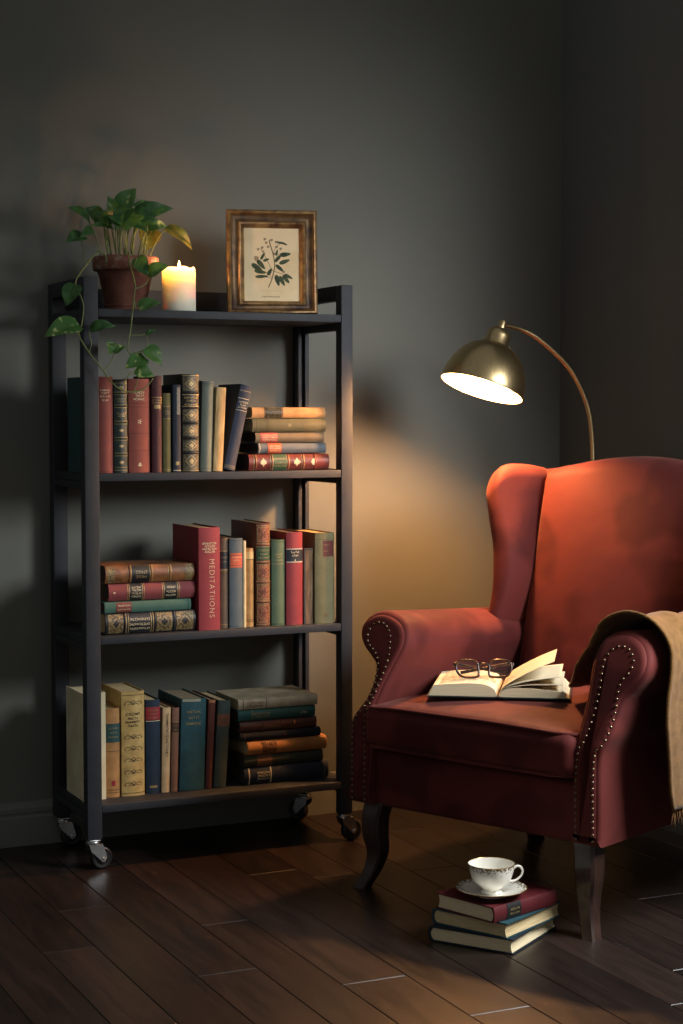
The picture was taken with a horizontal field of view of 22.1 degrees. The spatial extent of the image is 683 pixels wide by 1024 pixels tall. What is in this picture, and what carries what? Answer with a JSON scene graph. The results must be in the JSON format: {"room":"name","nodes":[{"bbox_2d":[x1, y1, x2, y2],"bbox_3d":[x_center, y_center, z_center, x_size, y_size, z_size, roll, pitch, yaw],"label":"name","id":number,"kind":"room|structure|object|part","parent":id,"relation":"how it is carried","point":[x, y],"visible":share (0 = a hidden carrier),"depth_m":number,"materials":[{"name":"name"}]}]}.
{"room":"reading nook","nodes":[
{"label":"reading nook","id":0,"kind":"room"},
{"bbox_2d":[0,0,562,802],"bbox_3d":[-1.018,-0.506,4.242,3.769,2.720,0.100,-2,4,-25],"label":"wall","id":1,"kind":"structure","parent":0,"point":[423,138],"depth_m":4.60,"materials":[{"name":"paint"}]},
{"bbox_2d":[0,771,363,847],"bbox_3d":[-1.046,0.782,4.240,3.654,0.110,0.014,-2,4,-25],"label":"baseboard","id":2,"kind":"structure","parent":1,"relation":"attached to","point":[30,822],"depth_m":4.50,"materials":[{"name":"paint"}]},
{"bbox_2d":[0,807,682,1023],"bbox_3d":[0.110,0.978,1.818,3.690,0.005,5.494,-2,4,-25],"label":"floor","id":3,"kind":"structure","parent":0,"point":[265,921],"depth_m":3.62,"materials":[{"name":"brown wood"}]},
{"bbox_2d":[48,276,360,868],"bbox_3d":[-0.333,0.134,4.358,0.718,1.389,0.303,-2,4,-25],"label":"shelving rack","id":4,"kind":"object","parent":3,"relation":"on","point":[85,636],"visible":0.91,"depth_m":4.30,"materials":[{"name":"black metal"}]},
{"bbox_3d":[-0.698,0.099,4.331,0.036,1.316,0.034,-2,4,-25],"label":"post","id":5,"kind":"part","parent":4,"relation":"part of","materials":[{"name":"black metal"}]},
{"bbox_3d":[-0.641,-0.533,4.174,0.036,0.036,0.232,-2,4,-25],"label":"rail","id":6,"kind":"part","parent":4,"relation":"part of","materials":[{"name":"black metal"}]},
{"bbox_3d":[-0.647,-0.069,4.198,0.024,0.017,0.232,-2,4,-25],"label":"rail","id":7,"kind":"part","parent":4,"relation":"part of","materials":[{"name":"black metal"}]},
{"bbox_3d":[-0.647,0.312,4.220,0.024,0.017,0.232,-2,4,-25],"label":"rail","id":8,"kind":"part","parent":4,"relation":"part of","materials":[{"name":"black metal"}]},
{"bbox_3d":[-0.647,0.710,4.242,0.024,0.017,0.232,-2,4,-25],"label":"rail","id":9,"kind":"part","parent":4,"relation":"part of","materials":[{"name":"black metal"}]},
{"bbox_2d":[66,686,105,800],"bbox_3d":[-0.616,0.554,4.224,0.058,0.257,0.137,-2,4,-25],"label":"book","id":10,"kind":"object","parent":4,"relation":"on","point":[74,695],"visible":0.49,"depth_m":4.19,"materials":[{"name":"beige paper"}]},
{"bbox_3d":[-0.585,0.113,4.091,0.036,1.316,0.033,-2,4,-25],"label":"post","id":11,"kind":"part","parent":4,"relation":"part of","materials":[{"name":"black metal"}]},
{"bbox_2d":[99,377,112,472],"bbox_3d":[-0.580,-0.207,4.150,0.040,0.225,0.141,-2,4,-25],"label":"book","id":12,"kind":"object","parent":4,"relation":"on","point":[105,386],"visible":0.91,"depth_m":4.09,"materials":[{"name":"red paper"}]},
{"bbox_2d":[105,701,119,797],"bbox_3d":[-0.576,0.573,4.259,0.034,0.215,0.146,-2,4,-25],"label":"book","id":13,"kind":"object","parent":4,"relation":"on","point":[112,711],"visible":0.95,"depth_m":4.20,"materials":[{"name":"beige paper"}]},
{"bbox_2d":[44,188,191,392],"bbox_3d":[-0.516,-0.526,4.116,0.242,0.492,0.396,1,3,11],"label":"potted plant","id":14,"kind":"object","parent":4,"relation":"on","point":[125,280],"visible":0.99,"depth_m":4.15,"materials":[{"name":"green plant"}]},
{"bbox_3d":[-0.519,-0.531,4.211,0.135,0.101,0.135,-2,4,-25],"label":"pot","id":15,"kind":"part","parent":14,"relation":"part of","materials":[{"name":"ceramic"}]},
{"bbox_2d":[112,380,127,472],"bbox_3d":[-0.544,-0.203,4.164,0.034,0.217,0.137,-2,4,-25],"label":"book","id":16,"kind":"object","parent":4,"relation":"on","point":[120,447],"visible":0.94,"depth_m":4.11,"materials":[{"name":"leather"}]},
{"bbox_2d":[101,681,144,796],"bbox_3d":[-0.534,0.553,4.284,0.059,0.253,0.166,-2,4,-25],"label":"book","id":17,"kind":"object","parent":4,"relation":"on","point":[129,698],"visible":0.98,"depth_m":4.21,"materials":[{"name":"beige paper"}]},
{"bbox_2d":[116,379,149,472],"bbox_3d":[-0.504,-0.206,4.186,0.053,0.220,0.141,-2,4,-25],"label":"book","id":18,"kind":"object","parent":4,"relation":"on","point":[137,402],"visible":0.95,"depth_m":4.12,"materials":[{"name":"red leather"}]},
{"bbox_3d":[-0.401,-0.525,4.434,0.620,0.064,0.014,-2,4,-25],"label":"rail","id":19,"kind":"part","parent":4,"relation":"part of","materials":[{"name":"black metal"}]},
{"bbox_2d":[133,376,161,471],"bbox_3d":[-0.464,-0.211,4.204,0.026,0.228,0.141,-2,4,-25],"label":"book","id":20,"kind":"object","parent":4,"relation":"on","point":[155,387],"visible":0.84,"depth_m":4.14,"materials":[{"name":"leather"}]},
{"bbox_2d":[100,608,195,634],"bbox_3d":[-0.482,0.259,4.229,0.224,0.050,0.147,-2,4,-25],"label":"book","id":21,"kind":"object","parent":4,"relation":"on","point":[184,619],"visible":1,"depth_m":4.16,"materials":[{"name":"grey leather"}]},
{"bbox_3d":[-0.533,0.264,4.131,0.036,0.045,0.008,-2,4,-25],"label":"gilt panel","id":22,"kind":"part","parent":21,"relation":"part of","materials":[{"name":"gold metal"}]},
{"bbox_2d":[100,598,190,612],"bbox_3d":[-0.488,0.220,4.223,0.215,0.026,0.139,-2,4,-25],"label":"book","id":23,"kind":"object","parent":21,"relation":"on","point":[173,603],"visible":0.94,"depth_m":4.16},
{"bbox_2d":[100,580,194,600],"bbox_3d":[-0.479,0.185,4.231,0.216,0.041,0.141,-2,4,-25],"label":"book","id":24,"kind":"object","parent":23,"relation":"on","point":[185,588],"visible":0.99,"depth_m":4.17,"materials":[{"name":"red leather"}]},
{"bbox_2d":[100,559,194,583],"bbox_3d":[-0.483,0.143,4.226,0.222,0.042,0.142,-2,4,-25],"label":"book","id":25,"kind":"object","parent":24,"relation":"on","point":[150,570],"visible":0.98,"depth_m":4.17,"materials":[{"name":"brown leather"}]},
{"bbox_3d":[-0.423,0.261,4.182,0.038,0.045,0.008,-2,4,-25],"label":"gilt panel","id":26,"kind":"part","parent":21,"relation":"part of","materials":[{"name":"gold metal"}]},
{"bbox_3d":[-0.376,0.260,4.204,0.043,0.045,0.008,-2,4,-25],"label":"gilt panel","id":27,"kind":"part","parent":21,"relation":"part of","materials":[{"name":"gold metal"}]},
{"bbox_2d":[144,692,159,793],"bbox_3d":[-0.488,0.564,4.310,0.037,0.228,0.161,-2,4,-25],"label":"book","id":28,"kind":"object","parent":4,"relation":"on","point":[151,703],"visible":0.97,"depth_m":4.24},
{"bbox_2d":[160,703,170,792],"bbox_3d":[-0.454,0.574,4.312,0.021,0.207,0.141,0,3,-25],"label":"book","id":29,"kind":"object","parent":4,"relation":"on","point":[165,711],"visible":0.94,"depth_m":4.25,"materials":[{"name":"beige paper"}]},
{"bbox_2d":[162,393,170,471],"bbox_3d":[-0.440,-0.191,4.213,0.020,0.187,0.131,-2,4,-25],"label":"book","id":30,"kind":"object","parent":4,"relation":"on","point":[166,398],"visible":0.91,"depth_m":4.16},
{"bbox_2d":[160,699,178,791],"bbox_3d":[-0.433,0.575,4.320,0.018,0.206,0.141,0,3,-25],"label":"book","id":31,"kind":"object","parent":4,"relation":"on","point":[174,721],"visible":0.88,"depth_m":4.26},
{"bbox_2d":[162,385,180,471],"bbox_3d":[-0.419,-0.202,4.223,0.020,0.207,0.136,-2,4,-25],"label":"book","id":32,"kind":"object","parent":4,"relation":"on","point":[174,390],"visible":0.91,"depth_m":4.17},
{"bbox_2d":[162,261,195,310],"bbox_3d":[-0.389,-0.541,4.193,0.081,0.124,0.081,-2,4,-25],"label":"candle","id":33,"kind":"object","parent":4,"relation":"on","point":[178,283],"visible":0.91,"depth_m":4.16,"materials":[{"name":"beige wax"}]},
{"bbox_2d":[163,374,199,471],"bbox_3d":[-0.386,-0.215,4.238,0.045,0.233,0.138,-2,4,-25],"label":"book","id":34,"kind":"object","parent":4,"relation":"on","point":[189,383],"visible":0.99,"depth_m":4.18,"materials":[{"name":"leather"}]},
{"bbox_3d":[-0.359,-0.194,4.181,0.039,0.027,0.006,-2,4,-25],"label":"gilt panel","id":35,"kind":"part","parent":34,"relation":"part of","materials":[{"name":"metal"}]},
{"bbox_3d":[-0.359,-0.231,4.178,0.039,0.028,0.006,-2,4,-25],"label":"gilt panel","id":36,"kind":"part","parent":34,"relation":"part of","materials":[{"name":"metal"}]},
{"bbox_3d":[-0.359,-0.306,4.174,0.039,0.034,0.006,-2,4,-25],"label":"gilt panel","id":37,"kind":"part","parent":34,"relation":"part of","materials":[{"name":"metal"}]},
{"bbox_3d":[-0.359,-0.119,4.185,0.039,0.037,0.006,-2,4,-25],"label":"gilt panel","id":38,"kind":"part","parent":34,"relation":"part of","materials":[{"name":"metal"}]},
{"bbox_3d":[-0.359,-0.159,4.183,0.039,0.026,0.006,-2,4,-25],"label":"gilt panel","id":39,"kind":"part","parent":34,"relation":"part of","materials":[{"name":"metal"}]},
{"bbox_2d":[158,688,205,790],"bbox_3d":[-0.398,0.563,4.350,0.066,0.224,0.176,0,3,-25],"label":"book","id":40,"kind":"object","parent":4,"relation":"on","point":[192,706],"visible":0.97,"depth_m":4.27,"materials":[{"name":"fabric"}]},
{"bbox_2d":[173,523,219,630],"bbox_3d":[-0.356,0.156,4.296,0.056,0.248,0.186,-2,4,-25],"label":"book","id":41,"kind":"object","parent":4,"relation":"on","point":[198,544],"visible":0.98,"depth_m":4.22,"materials":[{"name":"red fabric"}]},
{"bbox_3d":[-0.347,-0.476,4.316,0.683,0.018,0.298,-2,4,-25],"label":"shelf","id":42,"kind":"part","parent":4,"relation":"part of","materials":[{"name":"black metal"}]},
{"bbox_3d":[-0.347,-0.095,4.338,0.683,0.018,0.298,-2,4,-25],"label":"shelf","id":43,"kind":"part","parent":4,"relation":"part of","materials":[{"name":"black metal"}]},
{"bbox_3d":[-0.347,0.286,4.360,0.683,0.018,0.298,-2,4,-25],"label":"shelf","id":44,"kind":"part","parent":4,"relation":"part of","materials":[{"name":"black metal"}]},
{"bbox_3d":[-0.347,0.684,4.383,0.683,0.018,0.298,-2,4,-25],"label":"shelf","id":45,"kind":"part","parent":4,"relation":"part of","materials":[{"name":"black metal"}]},
{"bbox_2d":[191,690,214,788],"bbox_3d":[-0.355,0.565,4.369,0.028,0.220,0.165,-2,4,-25],"label":"book","id":46,"kind":"object","parent":4,"relation":"on","point":[210,702],"visible":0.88,"depth_m":4.30,"materials":[{"name":"fabric"}]},
{"bbox_2d":[199,381,213,470],"bbox_3d":[-0.348,-0.209,4.256,0.030,0.216,0.136,0,3,-25],"label":"book","id":47,"kind":"object","parent":4,"relation":"on","point":[206,388],"visible":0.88,"depth_m":4.20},
{"bbox_2d":[196,691,230,787],"bbox_3d":[-0.326,0.566,4.378,0.046,0.217,0.166,-2,4,-25],"label":"book","id":48,"kind":"object","parent":4,"relation":"on","point":[222,705],"visible":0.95,"depth_m":4.30,"materials":[{"name":"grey fabric"}]},
{"bbox_2d":[212,387,225,470],"bbox_3d":[-0.319,-0.202,4.268,0.035,0.202,0.130,-2,4,-25],"label":"book","id":49,"kind":"object","parent":4,"relation":"on","point":[219,393],"visible":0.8,"depth_m":4.21,"materials":[{"name":"beige paper"}]},
{"bbox_2d":[220,537,227,627],"bbox_3d":[-0.315,0.169,4.318,0.021,0.219,0.151,-2,4,-25],"label":"book","id":50,"kind":"object","parent":4,"relation":"on","point":[223,541],"visible":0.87,"depth_m":4.25,"materials":[{"name":"leather"}]},
{"bbox_2d":[220,534,242,627],"bbox_3d":[-0.286,0.169,4.326,0.036,0.218,0.151,-2,4,-25],"label":"book","id":51,"kind":"object","parent":4,"relation":"on","point":[235,544],"visible":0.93,"depth_m":4.26,"materials":[{"name":"paper"}]},
{"bbox_2d":[218,384,251,470],"bbox_3d":[-0.281,-0.208,4.296,0.075,0.210,0.151,-2,4,-25],"label":"book","id":52,"kind":"object","parent":4,"relation":"on","point":[237,395],"visible":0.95,"depth_m":4.23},
{"bbox_2d":[243,540,245,626],"bbox_3d":[-0.265,0.172,4.333,0.007,0.212,0.140,-2,4,-25],"label":"book","id":53,"kind":"object","parent":4,"relation":"on","point":[244,542],"visible":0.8,"depth_m":4.27,"materials":[{"name":"beige paper"}]},
{"bbox_2d":[246,547,253,626],"bbox_3d":[-0.252,0.181,4.343,0.021,0.192,0.141,-2,4,-25],"label":"book","id":54,"kind":"object","parent":4,"relation":"on","point":[249,551],"visible":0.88,"depth_m":4.28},
{"bbox_2d":[231,519,270,625],"bbox_3d":[-0.225,0.149,4.364,0.038,0.254,0.172,-2,4,-25],"label":"book","id":55,"kind":"object","parent":4,"relation":"on","point":[256,534],"visible":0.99,"depth_m":4.29,"materials":[{"name":"leather"}]},
{"bbox_3d":[-0.191,0.054,4.285,0.033,0.041,0.006,-2,4,-25],"label":"gilt panel","id":56,"kind":"part","parent":55,"relation":"part of","materials":[{"name":"brown leather"}]},
{"bbox_3d":[-0.191,0.249,4.296,0.033,0.047,0.006,-2,4,-25],"label":"gilt panel","id":57,"kind":"part","parent":55,"relation":"part of","materials":[{"name":"brown leather"}]},
{"bbox_3d":[-0.191,0.197,4.293,0.033,0.038,0.006,-2,4,-25],"label":"gilt panel","id":58,"kind":"part","parent":55,"relation":"part of","materials":[{"name":"brown leather"}]},
{"bbox_3d":[-0.191,0.148,4.290,0.033,0.038,0.006,-2,4,-25],"label":"gilt panel","id":59,"kind":"part","parent":55,"relation":"part of","materials":[{"name":"brown leather"}]},
{"bbox_2d":[226,209,317,313],"bbox_3d":[-0.174,-0.613,4.311,0.222,0.253,0.083,-1,3,-9],"label":"picture frame","id":60,"kind":"object","parent":4,"relation":"on","point":[271,255],"visible":0.98,"depth_m":4.29,"materials":[{"name":"gold metal"}]},
{"bbox_2d":[244,228,299,300],"bbox_3d":[-0.171,-0.606,4.292,0.142,0.183,0.002,-1,0,-9],"label":"print","id":61,"kind":"object","parent":60,"relation":"attached to","point":[271,255],"depth_m":4.29},
{"bbox_2d":[226,759,328,784],"bbox_3d":[-0.167,0.649,4.444,0.228,0.043,0.151,-2,4,-25],"label":"book","id":62,"kind":"object","parent":4,"relation":"on","point":[310,769],"visible":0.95,"depth_m":4.38,"materials":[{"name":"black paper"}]},
{"bbox_2d":[227,748,322,767],"bbox_3d":[-0.174,0.612,4.439,0.214,0.029,0.146,-2,4,-26],"label":"book","id":63,"kind":"object","parent":62,"relation":"on","point":[240,759],"visible":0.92,"depth_m":4.38,"materials":[{"name":"black leather"}]},
{"bbox_2d":[228,733,326,755],"bbox_3d":[-0.166,0.580,4.439,0.216,0.035,0.151,-2,4,-26],"label":"book","id":64,"kind":"object","parent":63,"relation":"on","point":[268,746],"visible":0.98,"depth_m":4.38,"materials":[{"name":"brown leather"}]},
{"bbox_2d":[229,725,320,741],"bbox_3d":[-0.182,0.551,4.433,0.218,0.022,0.151,-2,4,-25],"label":"book","id":65,"kind":"object","parent":64,"relation":"on","point":[315,730],"visible":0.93,"depth_m":4.37,"materials":[{"name":"brown leather"}]},
{"bbox_2d":[229,716,316,732],"bbox_3d":[-0.186,0.526,4.428,0.207,0.027,0.147,-2,4,-25],"label":"book","id":66,"kind":"object","parent":65,"relation":"on","point":[305,721],"visible":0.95,"depth_m":4.36,"materials":[{"name":"leather"}]},
{"bbox_2d":[230,704,314,721],"bbox_3d":[-0.191,0.497,4.425,0.207,0.028,0.151,-2,4,-25],"label":"book","id":67,"kind":"object","parent":66,"relation":"on","point":[302,710],"visible":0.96,"depth_m":4.36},
{"bbox_2d":[215,685,317,709],"bbox_3d":[-0.191,0.469,4.427,0.214,0.026,0.166,-2,4,-25],"label":"book","id":68,"kind":"object","parent":67,"relation":"on","point":[287,695],"visible":0.99,"depth_m":4.38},
{"bbox_2d":[270,537,284,625],"bbox_3d":[-0.185,0.170,4.372,0.036,0.211,0.151,-2,4,-25],"label":"book","id":69,"kind":"object","parent":4,"relation":"on","point":[277,546],"visible":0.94,"depth_m":4.31,"materials":[{"name":"green paper"}]},
{"bbox_2d":[235,453,329,470],"bbox_3d":[-0.157,-0.126,4.358,0.214,0.039,0.147,-2,4,-25],"label":"book","id":70,"kind":"object","parent":4,"relation":"on","point":[245,461],"visible":1,"depth_m":4.30,"materials":[{"name":"red leather"}]},
{"bbox_2d":[238,442,325,453],"bbox_3d":[-0.150,-0.160,4.363,0.183,0.025,0.141,-2,4,-26],"label":"book","id":71,"kind":"object","parent":70,"relation":"on","point":[245,447],"visible":0.98,"depth_m":4.31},
{"bbox_2d":[240,432,323,442],"bbox_3d":[-0.152,-0.186,4.358,0.182,0.025,0.136,-1,4,-24],"label":"book","id":72,"kind":"object","parent":71,"relation":"on","point":[251,437],"visible":0.98,"depth_m":4.30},
{"bbox_2d":[243,418,325,431],"bbox_3d":[-0.155,-0.216,4.351,0.194,0.032,0.141,-1,4,-24],"label":"book","id":73,"kind":"object","parent":72,"relation":"on","point":[259,424],"visible":0.97,"depth_m":4.29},
{"bbox_2d":[245,407,324,417],"bbox_3d":[-0.157,-0.246,4.349,0.197,0.026,0.136,-2,4,-26],"label":"book","id":74,"kind":"object","parent":73,"relation":"on","point":[252,412],"visible":0.99,"depth_m":4.29,"materials":[{"name":"paper"}]},
{"bbox_2d":[270,528,302,624],"bbox_3d":[-0.148,0.160,4.390,0.045,0.229,0.161,-2,4,-25],"label":"book","id":75,"kind":"object","parent":4,"relation":"on","point":[293,539],"visible":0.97,"depth_m":4.32,"materials":[{"name":"red paper"}]},
{"bbox_3d":[-0.106,0.084,4.607,0.031,1.316,0.034,-2,4,-25],"label":"post","id":76,"kind":"part","parent":4,"relation":"part of","materials":[{"name":"black metal"}]},
{"bbox_2d":[302,546,312,623],"bbox_3d":[-0.111,0.180,4.408,0.024,0.188,0.141,-2,4,-25],"label":"book","id":77,"kind":"object","parent":4,"relation":"on","point":[307,563],"visible":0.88,"depth_m":4.35,"materials":[{"name":"paper"}]},
{"bbox_2d":[288,528,333,623],"bbox_3d":[-0.076,0.160,4.429,0.054,0.225,0.176,-2,4,-25],"label":"book","id":78,"kind":"object","parent":4,"relation":"on","point":[322,542],"visible":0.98,"depth_m":4.35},
{"bbox_3d":[-0.044,-0.085,4.480,0.019,0.017,0.232,-2,4,-25],"label":"rail","id":79,"kind":"part","parent":4,"relation":"part of","materials":[{"name":"black metal"}]},
{"bbox_3d":[-0.044,-0.466,4.458,0.019,0.017,0.232,-2,4,-25],"label":"rail","id":80,"kind":"part","parent":4,"relation":"part of","materials":[{"name":"black metal"}]},
{"bbox_3d":[-0.049,-0.548,4.451,0.031,0.036,0.232,-2,4,-25],"label":"rail","id":81,"kind":"part","parent":4,"relation":"part of","materials":[{"name":"black metal"}]},
{"bbox_3d":[0.007,0.097,4.367,0.031,1.316,0.033,-2,4,-25],"label":"post","id":82,"kind":"part","parent":4,"relation":"part of","materials":[{"name":"black metal"}]},
{"bbox_2d":[428,920,555,954],"bbox_3d":[0.313,0.856,3.617,0.190,0.030,0.212,2,4,30],"label":"book","id":83,"kind":"object","parent":3,"relation":"on","point":[436,932],"visible":0.5,"depth_m":3.54,"materials":[{"name":"paper"}]},
{"bbox_2d":[432,901,560,938],"bbox_3d":[0.320,0.825,3.613,0.183,0.031,0.205,3,4,38],"label":"book","id":84,"kind":"object","parent":83,"relation":"on","point":[509,928],"visible":0.52,"depth_m":3.54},
{"bbox_2d":[436,878,556,923],"bbox_3d":[0.319,0.794,3.594,0.193,0.032,0.159,-3,5,-44],"label":"book","id":85,"kind":"object","parent":84,"relation":"on","point":[536,897],"visible":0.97,"depth_m":3.54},
{"bbox_2d":[455,878,526,898],"bbox_3d":[0.304,0.770,3.562,0.146,0.017,0.146,-2,4,-25],"label":"saucer","id":86,"kind":"object","parent":85,"relation":"on","point":[468,886],"visible":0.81,"depth_m":3.57,"materials":[{"name":"white ceramic"}]},
{"bbox_2d":[468,857,523,894],"bbox_3d":[0.304,0.743,3.560,0.096,0.061,0.096,3,4,38],"label":"teacup","id":87,"kind":"object","parent":86,"relation":"on","point":[491,874],"visible":1,"depth_m":3.54,"materials":[{"name":"white ceramic"}]},
{"bbox_3d":[0.355,0.736,3.566,0.032,0.036,0.006,0,3,-7],"label":"handle","id":88,"kind":"part","parent":87,"relation":"part of","materials":[{"name":"white ceramic"}]},
{"bbox_2d":[349,456,682,941],"bbox_3d":[0.511,0.365,3.996,0.770,0.970,0.765,3,4,41],"label":"armchair","id":89,"kind":"object","parent":3,"relation":"on","point":[575,546],"visible":0.88,"depth_m":3.94,"materials":[{"name":"fabric"}]},
{"bbox_3d":[0.067,0.450,3.971,0.084,0.396,0.092,3,4,41],"label":"nailhead trim","id":90,"kind":"part","parent":89,"relation":"part of","materials":[{"name":"gold metal"}]},
{"bbox_3d":[0.072,0.752,3.974,0.072,0.200,0.068,3,4,41],"label":"leg","id":91,"kind":"part","parent":89,"relation":"part of","materials":[{"name":"brown wood"}]},
{"bbox_3d":[0.076,0.443,3.975,0.128,0.410,0.105,3,4,41],"label":"arm panel","id":92,"kind":"part","parent":89,"relation":"part of","materials":[{"name":"fabric"}]},
{"bbox_3d":[0.261,0.430,4.189,0.145,0.427,0.660,3,4,41],"label":"arm","id":93,"kind":"part","parent":89,"relation":"part of","materials":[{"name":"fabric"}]},
{"bbox_3d":[0.299,0.606,3.785,0.560,0.128,0.050,3,4,41],"label":"rail","id":94,"kind":"part","parent":89,"relation":"part of","materials":[{"name":"fabric"}]},
{"bbox_2d":[366,679,589,775],"bbox_3d":[0.431,0.465,3.935,0.556,0.120,0.560,3,4,41],"label":"seat cushion","id":95,"kind":"object","parent":89,"relation":"on","point":[509,737],"depth_m":3.74,"materials":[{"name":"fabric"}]},
{"bbox_2d":[426,649,571,699],"bbox_3d":[0.358,0.360,3.934,0.314,0.084,0.213,1,3,9],"label":"open book","id":96,"kind":"object","parent":89,"relation":"on","point":[532,679],"visible":0.9,"depth_m":3.85,"materials":[{"name":"paper"}]},
{"bbox_2d":[440,670,487,682],"bbox_3d":[0.281,0.371,3.952,0.102,0.005,0.175,1,3,9],"label":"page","id":97,"kind":"object","parent":96,"relation":"on","point":[445,676],"depth_m":3.93,"materials":[{"name":"beige paper"}]},
{"bbox_2d":[453,659,513,678],"bbox_3d":[0.318,0.349,3.920,0.136,0.042,0.042,0,3,-1],"label":"glasses","id":98,"kind":"object","parent":96,"relation":"on","point":[488,667],"visible":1,"depth_m":3.92,"materials":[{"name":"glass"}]},
{"bbox_3d":[0.481,0.728,4.399,0.053,0.200,0.093,3,4,41],"label":"leg","id":99,"kind":"part","parent":89,"relation":"part of","materials":[{"name":"brown wood"}]},
{"bbox_3d":[0.510,0.773,3.601,0.065,0.200,0.065,3,4,41],"label":"leg","id":100,"kind":"part","parent":89,"relation":"part of","materials":[{"name":"brown wood"}]},
{"bbox_3d":[0.678,0.154,4.179,0.505,0.570,0.252,3,4,41],"label":"backrest","id":101,"kind":"part","parent":89,"relation":"part of","materials":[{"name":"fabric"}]},
{"bbox_3d":[0.536,0.472,3.563,0.104,0.397,0.074,-2,4,-36],"label":"nailhead trim","id":102,"kind":"part","parent":89,"relation":"part of","materials":[{"name":"gold metal"}]},
{"bbox_3d":[0.551,0.462,3.568,0.127,0.417,0.108,3,4,41],"label":"arm panel","id":103,"kind":"part","parent":89,"relation":"part of","materials":[{"name":"fabric"}]},
{"bbox_2d":[568,610,682,828],"bbox_3d":[0.702,0.413,3.822,0.324,0.450,0.518,3,4,41],"label":"throw blanket","id":104,"kind":"object","parent":89,"relation":"on","point":[670,624],"visible":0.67,"depth_m":3.60,"materials":[{"name":"fabric"}]},
{"bbox_3d":[0.737,0.450,3.779,0.137,0.434,0.660,3,4,41],"label":"arm","id":105,"kind":"part","parent":89,"relation":"part of","materials":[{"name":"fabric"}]},
{"bbox_2d":[441,320,594,460],"bbox_3d":[0.500,0.171,4.444,0.557,1.306,0.220,-2,4,-30],"label":"floor lamp","id":106,"kind":"object","parent":3,"relation":"on","point":[487,369],"visible":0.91,"depth_m":4.30,"materials":[{"name":"gold metal"}]},
{"bbox_3d":[0.350,-0.346,4.324,0.208,0.160,0.212,-2,4,-25],"label":"lamp shade","id":107,"kind":"part","parent":106,"relation":"part of","materials":[{"name":"gold metal"}]},
{"bbox_2d":[559,0,682,466],"bbox_3d":[1.797,-0.409,2.557,0.100,2.720,5.544,-2,4,-25],"label":"wall","id":108,"kind":"structure","parent":0,"point":[621,324],"depth_m":4.67,"materials":[{"name":"paint"}]},
{"bbox_2d":[661,821,682,834],"bbox_3d":[1.766,0.877,2.561,0.014,0.110,5.444,-2,4,-25],"label":"baseboard","id":109,"kind":"structure","parent":108,"relation":"attached to","point":[678,829],"depth_m":4.49,"materials":[{"name":"paint"}]}
]}

